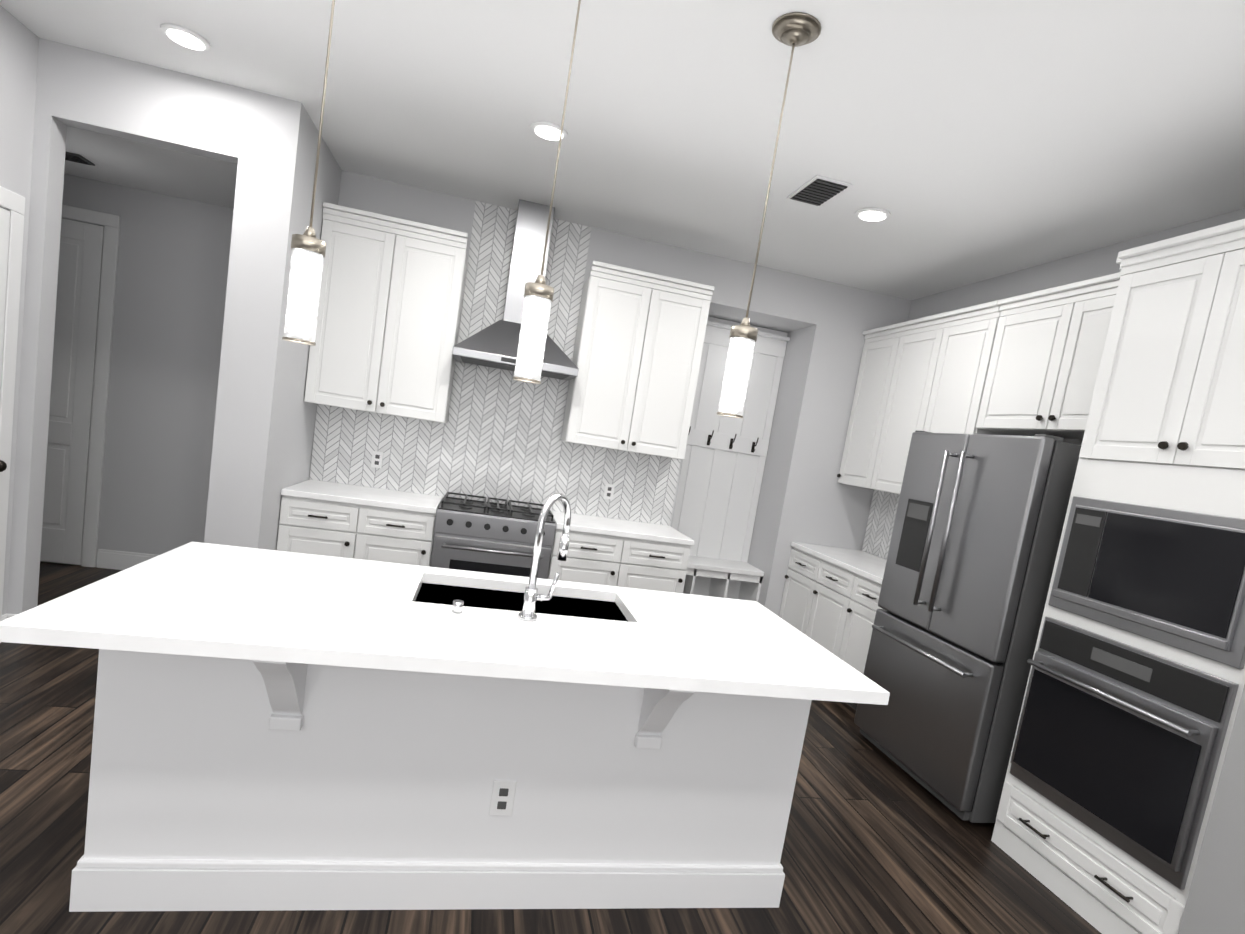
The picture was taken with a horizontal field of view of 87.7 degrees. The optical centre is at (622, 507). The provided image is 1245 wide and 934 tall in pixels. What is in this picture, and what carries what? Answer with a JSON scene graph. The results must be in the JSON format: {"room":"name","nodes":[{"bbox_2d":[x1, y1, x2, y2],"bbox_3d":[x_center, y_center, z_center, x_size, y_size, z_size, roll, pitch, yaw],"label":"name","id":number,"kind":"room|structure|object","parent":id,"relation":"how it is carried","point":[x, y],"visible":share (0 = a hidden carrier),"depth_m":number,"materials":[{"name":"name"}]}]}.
{"room":"kitchen","nodes":[
{"label":"kitchen","id":0,"kind":"room"},
{"bbox_2d":[0,5,38,614],"bbox_3d":[-2.394,-0.320,-0.112,0.120,3.000,7.170,8,6,-13],"label":"wall","id":1,"kind":"structure","parent":0,"point":[19,43],"depth_m":3.06,"materials":[{"name":"grey paint"}]},
{"bbox_2d":[0,613,6,642],"bbox_3d":[-3.238,0.630,3.386,0.016,0.140,0.060,8,6,-13],"label":"baseboard","id":2,"kind":"structure","parent":1,"relation":"attached to","point":[4,616],"depth_m":3.38,"materials":[{"name":"white wood"}]},
{"bbox_2d":[0,186,24,621],"bbox_3d":[-2.943,-0.335,2.849,0.098,2.240,0.820,8,6,-13],"label":"door","id":3,"kind":"structure","parent":1,"relation":"in","point":[11,229],"depth_m":3.13,"materials":[{"name":"white wood"}]},
{"bbox_2d":[40,174,233,566],"bbox_3d":[-3.637,-1.032,4.731,2.400,3.000,0.120,8,6,-13],"label":"wall","id":4,"kind":"structure","parent":0,"point":[171,284],"depth_m":4.73,"materials":[{"name":"grey paint"}]},
{"bbox_2d":[40,204,120,566],"bbox_3d":[-4.028,-0.836,4.562,0.660,2.530,0.098,8,6,-13],"label":"hall door","id":5,"kind":"structure","parent":4,"relation":"in","point":[86,282],"depth_m":4.62,"materials":[{"name":"white wood"}]},
{"bbox_2d":[96,549,158,569],"bbox_3d":[-3.288,0.457,4.940,1.250,0.140,0.016,8,6,-13],"label":"baseboard","id":6,"kind":"structure","parent":4,"relation":"attached to","point":[115,559],"depth_m":4.83,"materials":[{"name":"white"}]},
{"bbox_2d":[64,126,237,208],"bbox_3d":[-3.273,-2.275,3.850,2.400,0.260,1.400,8,6,-13],"label":"ceiling","id":7,"kind":"structure","parent":0,"point":[141,166],"depth_m":4.02,"materials":[{"name":"white paint"}]},
{"bbox_2d":[65,152,94,165],"bbox_3d":[-3.468,-2.183,4.019,0.260,0.015,0.160,8,6,-13],"label":"ceiling vent","id":8,"kind":"object","parent":7,"relation":"in","point":[73,157],"visible":0.48,"depth_m":4.03,"materials":[{"name":"grey metal"}]},
{"bbox_2d":[6,38,307,613],"bbox_3d":[-2.476,-0.712,3.449,1.170,3.000,0.120,8,6,-13],"label":"wall","id":9,"kind":"structure","parent":0,"point":[258,138],"depth_m":3.36,"materials":[{"name":"grey paint"}]},
{"bbox_2d":[264,114,341,549],"bbox_3d":[-2.236,-0.786,4.493,0.270,3.000,1.830,8,6,-13],"label":"wall","id":10,"kind":"structure","parent":0,"point":[295,428],"depth_m":3.87,"materials":[{"name":"grey paint"}]},
{"bbox_2d":[0,562,1101,933],"bbox_3d":[-0.651,1.283,2.032,8.000,0.060,10.200,8,6,-13],"label":"floor","id":11,"kind":"structure","parent":0,"point":[876,840],"depth_m":2.48,"materials":[{"name":"brown wood"}]},
{"bbox_2d":[277,495,372,559],"bbox_3d":[-1.939,0.355,4.302,0.509,0.892,0.620,8,6,-13],"label":"base cabinet","id":12,"kind":"object","parent":11,"relation":"on","point":[332,528],"depth_m":3.98,"materials":[{"name":"white wood"}]},
{"bbox_2d":[281,479,693,545],"bbox_3d":[-0.842,0.035,4.479,2.627,0.038,0.630,8,6,-13],"label":"countertop","id":13,"kind":"structure","parent":12,"relation":"on","point":[361,495],"depth_m":4.34,"materials":[{"name":"white stone"}]},
{"bbox_2d":[365,507,435,566],"bbox_3d":[-1.562,0.405,4.387,0.520,0.892,0.620,8,6,-13],"label":"base cabinet","id":14,"kind":"object","parent":11,"relation":"on","point":[395,535],"depth_m":4.08,"materials":[{"name":"white wood"}]},
{"bbox_2d":[69,649,839,911],"bbox_3d":[-0.474,0.807,2.215,2.176,0.892,0.886,8,6,-13],"label":"kitchen island","id":15,"kind":"object","parent":11,"relation":"on","point":[286,731],"depth_m":1.99,"materials":[{"name":"white paint"}]},
{"bbox_2d":[0,542,889,704],"bbox_3d":[-0.397,0.353,2.140,2.240,0.038,0.980,8,6,-13],"label":"island countertop","id":16,"kind":"structure","parent":15,"relation":"on","point":[192,599],"depth_m":1.87,"materials":[{"name":"white stone"}]},
{"bbox_2d":[420,581,627,620],"bbox_3d":[-0.371,0.465,2.352,0.774,0.242,0.414,8,6,-13],"label":"sink","id":17,"kind":"object","parent":16,"relation":"in","point":[456,591],"depth_m":2.43,"materials":[{"name":"black metal"}]},
{"bbox_2d":[516,493,571,620],"bbox_3d":[-0.244,0.152,2.137,0.151,0.406,0.206,8,6,-13],"label":"faucet","id":18,"kind":"object","parent":16,"relation":"on","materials":[{"name":"silver metal"}]},
{"bbox_2d":[430,492,555,578],"bbox_3d":[-0.924,0.454,4.470,0.760,0.974,0.694,8,6,-13],"label":"range","id":19,"kind":"object","parent":11,"relation":"on","point":[488,536],"visible":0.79,"depth_m":4.17,"materials":[{"name":"silver metal"}]},
{"bbox_2d":[548,529,636,587],"bbox_3d":[-0.314,0.572,4.668,0.529,0.892,0.620,8,6,-13],"label":"base cabinet","id":20,"kind":"object","parent":11,"relation":"on","point":[599,559],"depth_m":4.35,"materials":[{"name":"white wood"}]},
{"bbox_2d":[629,539,689,592],"bbox_3d":[0.084,0.625,4.757,0.541,0.892,0.620,8,6,-13],"label":"base cabinet","id":21,"kind":"object","parent":11,"relation":"on","point":[657,566],"depth_m":4.45,"materials":[{"name":"white wood"}]},
{"bbox_2d":[672,317,789,601],"bbox_3d":[0.821,-0.230,5.436,0.894,2.657,0.407,8,6,-13],"label":"hall tree","id":22,"kind":"object","parent":11,"relation":"on","point":[720,480],"visible":0.71,"depth_m":5.59,"materials":[{"name":"white wood"}]},
{"bbox_2d":[779,548,814,629],"bbox_3d":[1.679,0.833,5.157,0.640,0.892,0.538,8,6,-13],"label":"base cabinet","id":23,"kind":"object","parent":11,"relation":"on","point":[794,597],"depth_m":5.14,"materials":[{"name":"white wood"}]},
{"bbox_2d":[799,557,846,651],"bbox_3d":[1.768,0.893,4.728,0.640,0.892,0.593,8,6,-13],"label":"base cabinet","id":24,"kind":"object","parent":11,"relation":"on","point":[831,607],"depth_m":4.73,"materials":[{"name":"white wood"}]},
{"bbox_2d":[831,570,882,709],"bbox_3d":[1.856,0.952,4.302,0.640,0.892,0.532,8,6,-13],"label":"base cabinet","id":25,"kind":"object","parent":11,"relation":"on","point":[858,607],"depth_m":4.31,"materials":[{"name":"white wood"}]},
{"bbox_2d":[791,542,886,584],"bbox_3d":[1.835,0.434,4.682,0.650,0.038,1.417,8,6,-13],"label":"countertop","id":26,"kind":"structure","parent":25,"relation":"on","point":[866,565],"depth_m":4.81,"materials":[{"name":"white stone"}]},
{"bbox_2d":[854,431,1080,822],"bbox_3d":[1.966,0.571,3.462,0.857,1.850,0.920,8,6,-13],"label":"refrigerator","id":27,"kind":"object","parent":11,"relation":"on","point":[974,542],"visible":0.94,"depth_m":3.15,"materials":[{"name":"grey metal"}]},
{"bbox_2d":[991,219,1244,933],"bbox_3d":[2.253,0.324,2.525,0.808,2.620,0.847,8,6,-13],"label":"oven cabinet","id":28,"kind":"object","parent":11,"relation":"on","point":[1132,696],"visible":1,"depth_m":2.41,"materials":[{"name":"white wood"}]},
{"bbox_2d":[309,170,911,615],"bbox_3d":[0.012,-0.505,5.176,4.450,3.000,0.520,8,6,-13],"label":"wall","id":29,"kind":"structure","parent":0,"point":[817,504],"depth_m":5.15,"materials":[{"name":"grey paint"}]},
{"bbox_2d":[304,202,467,422],"bbox_3d":[-1.539,-1.234,4.288,0.867,1.220,0.380,8,6,-13],"label":"upper cabinet","id":30,"kind":"object","parent":29,"relation":"attached to","point":[389,311],"visible":0.98,"depth_m":4.13,"materials":[{"name":"white wood"}]},
{"bbox_2d":[309,201,680,525],"bbox_3d":[-0.741,-1.042,4.669,2.627,2.067,0.016,8,6,-13],"label":"tile backsplash","id":31,"kind":"structure","parent":29,"relation":"attached to","point":[498,435],"depth_m":4.67,"materials":[{"name":"white tile"}]},
{"bbox_2d":[452,199,578,379],"bbox_3d":[-0.651,-1.486,4.364,0.808,1.101,0.502,8,6,-13],"label":"range hood","id":32,"kind":"object","parent":29,"relation":"attached to","point":[494,345],"visible":0.85,"depth_m":4.33,"materials":[{"name":"silver metal"}]},
{"bbox_2d":[561,261,714,459],"bbox_3d":[0.092,-1.017,4.655,0.865,1.220,0.380,8,6,-13],"label":"upper cabinet","id":33,"kind":"object","parent":29,"relation":"attached to","point":[638,347],"visible":1,"depth_m":4.50,"materials":[{"name":"white wood"}]},
{"bbox_2d":[0,0,1244,299],"bbox_3d":[-0.178,-1.723,1.711,8.000,0.060,10.200,8,6,-13],"label":"ceiling","id":34,"kind":"structure","parent":0,"point":[964,142],"depth_m":2.81,"materials":[{"name":"white paint"}]},
{"bbox_2d":[160,23,210,52],"bbox_3d":[-1.944,-2.086,2.883,0.190,0.015,0.190,8,6,-13],"label":"recessed light","id":35,"kind":"object","parent":34,"relation":"in","point":[184,37],"visible":0.96,"depth_m":2.86,"materials":[{"name":"white"}]},
{"bbox_2d":[282,0,334,345],"bbox_3d":[-0.906,-1.161,1.948,0.164,1.317,0.164,8,6,-13],"label":"pendant light","id":36,"kind":"object","parent":34,"relation":"hanging from","point":[308,248],"visible":1,"depth_m":1.97,"materials":[{"name":"white glass"}]},
{"bbox_2d":[513,0,580,383],"bbox_3d":[-0.219,-1.069,2.103,0.164,1.317,0.164,8,6,-13],"label":"pendant light","id":37,"kind":"object","parent":34,"relation":"hanging from","point":[538,295],"visible":1,"depth_m":2.12,"materials":[{"name":"white glass"}]},
{"bbox_2d":[530,121,567,141],"bbox_3d":[-0.367,-1.876,3.238,0.190,0.015,0.190,8,6,-13],"label":"recessed light","id":38,"kind":"object","parent":34,"relation":"in","point":[546,131],"visible":0.92,"depth_m":3.22,"materials":[{"name":"white"}]},
{"bbox_2d":[717,12,820,417],"bbox_3d":[0.487,-0.975,2.262,0.164,1.317,0.164,8,6,-13],"label":"pendant light","id":39,"kind":"object","parent":34,"relation":"hanging from","point":[794,29],"visible":1,"depth_m":2.27,"materials":[{"name":"white glass"}]},
{"bbox_2d":[787,175,851,206],"bbox_3d":[1.039,-1.675,3.443,0.200,0.018,0.340,8,6,-13],"label":"ceiling vent","id":40,"kind":"object","parent":34,"relation":"in","point":[818,190],"visible":0.98,"depth_m":3.41,"materials":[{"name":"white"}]},
{"bbox_2d":[855,207,890,221],"bbox_3d":[1.404,-1.640,3.636,0.190,0.015,0.190,8,6,-13],"label":"recessed light","id":41,"kind":"object","parent":34,"relation":"in","point":[872,214],"visible":1,"depth_m":3.61,"materials":[{"name":"white"}]},
{"bbox_2d":[747,327,808,602],"bbox_3d":[0.835,-0.408,5.483,1.140,3.000,0.520,8,6,-13],"label":"wall","id":42,"kind":"structure","parent":0,"point":[778,443],"depth_m":5.48,"materials":[{"name":"grey paint"}]},
{"bbox_2d":[875,208,1244,555],"bbox_3d":[2.960,0.349,1.513,0.120,3.000,8.000,8,6,-13],"label":"wall","id":43,"kind":"structure","parent":0,"point":[1096,263],"depth_m":3.92,"materials":[{"name":"grey paint"}]},
{"bbox_2d":[837,333,892,486],"bbox_3d":[2.068,-0.714,5.017,0.350,1.161,0.531,8,6,-13],"label":"upper cabinet","id":44,"kind":"object","parent":43,"relation":"attached to","point":[875,353],"depth_m":5.05,"materials":[{"name":"white wood"}]},
{"bbox_2d":[862,490,899,558],"bbox_3d":[2.192,0.198,4.718,0.009,0.527,1.408,8,6,-13],"label":"tile backsplash","id":45,"kind":"structure","parent":43,"relation":"attached to","point":[880,523],"depth_m":5.22,"materials":[{"name":"grey tile"}]},
{"bbox_2d":[861,309,1008,493],"bbox_3d":[2.196,-0.628,4.394,0.350,1.161,1.001,8,6,-13],"label":"upper cabinet","id":46,"kind":"object","parent":43,"relation":"attached to","point":[928,374],"depth_m":4.36,"materials":[{"name":"white wood"}]},
{"bbox_2d":[976,272,1120,438],"bbox_3d":[2.425,-0.753,3.381,0.380,0.750,1.016,8,6,-13],"label":"upper cabinet","id":47,"kind":"object","parent":43,"relation":"attached to","point":[1045,358],"visible":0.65,"depth_m":3.43,"materials":[{"name":"white wood"}]},
{"bbox_2d":[1178,684,1244,933],"bbox_3d":[2.534,0.287,1.468,0.740,3.000,1.300,8,6,-13],"label":"wall","id":48,"kind":"structure","parent":0,"point":[1215,902],"depth_m":2.06,"materials":[{"name":"grey paint"}]}
]}

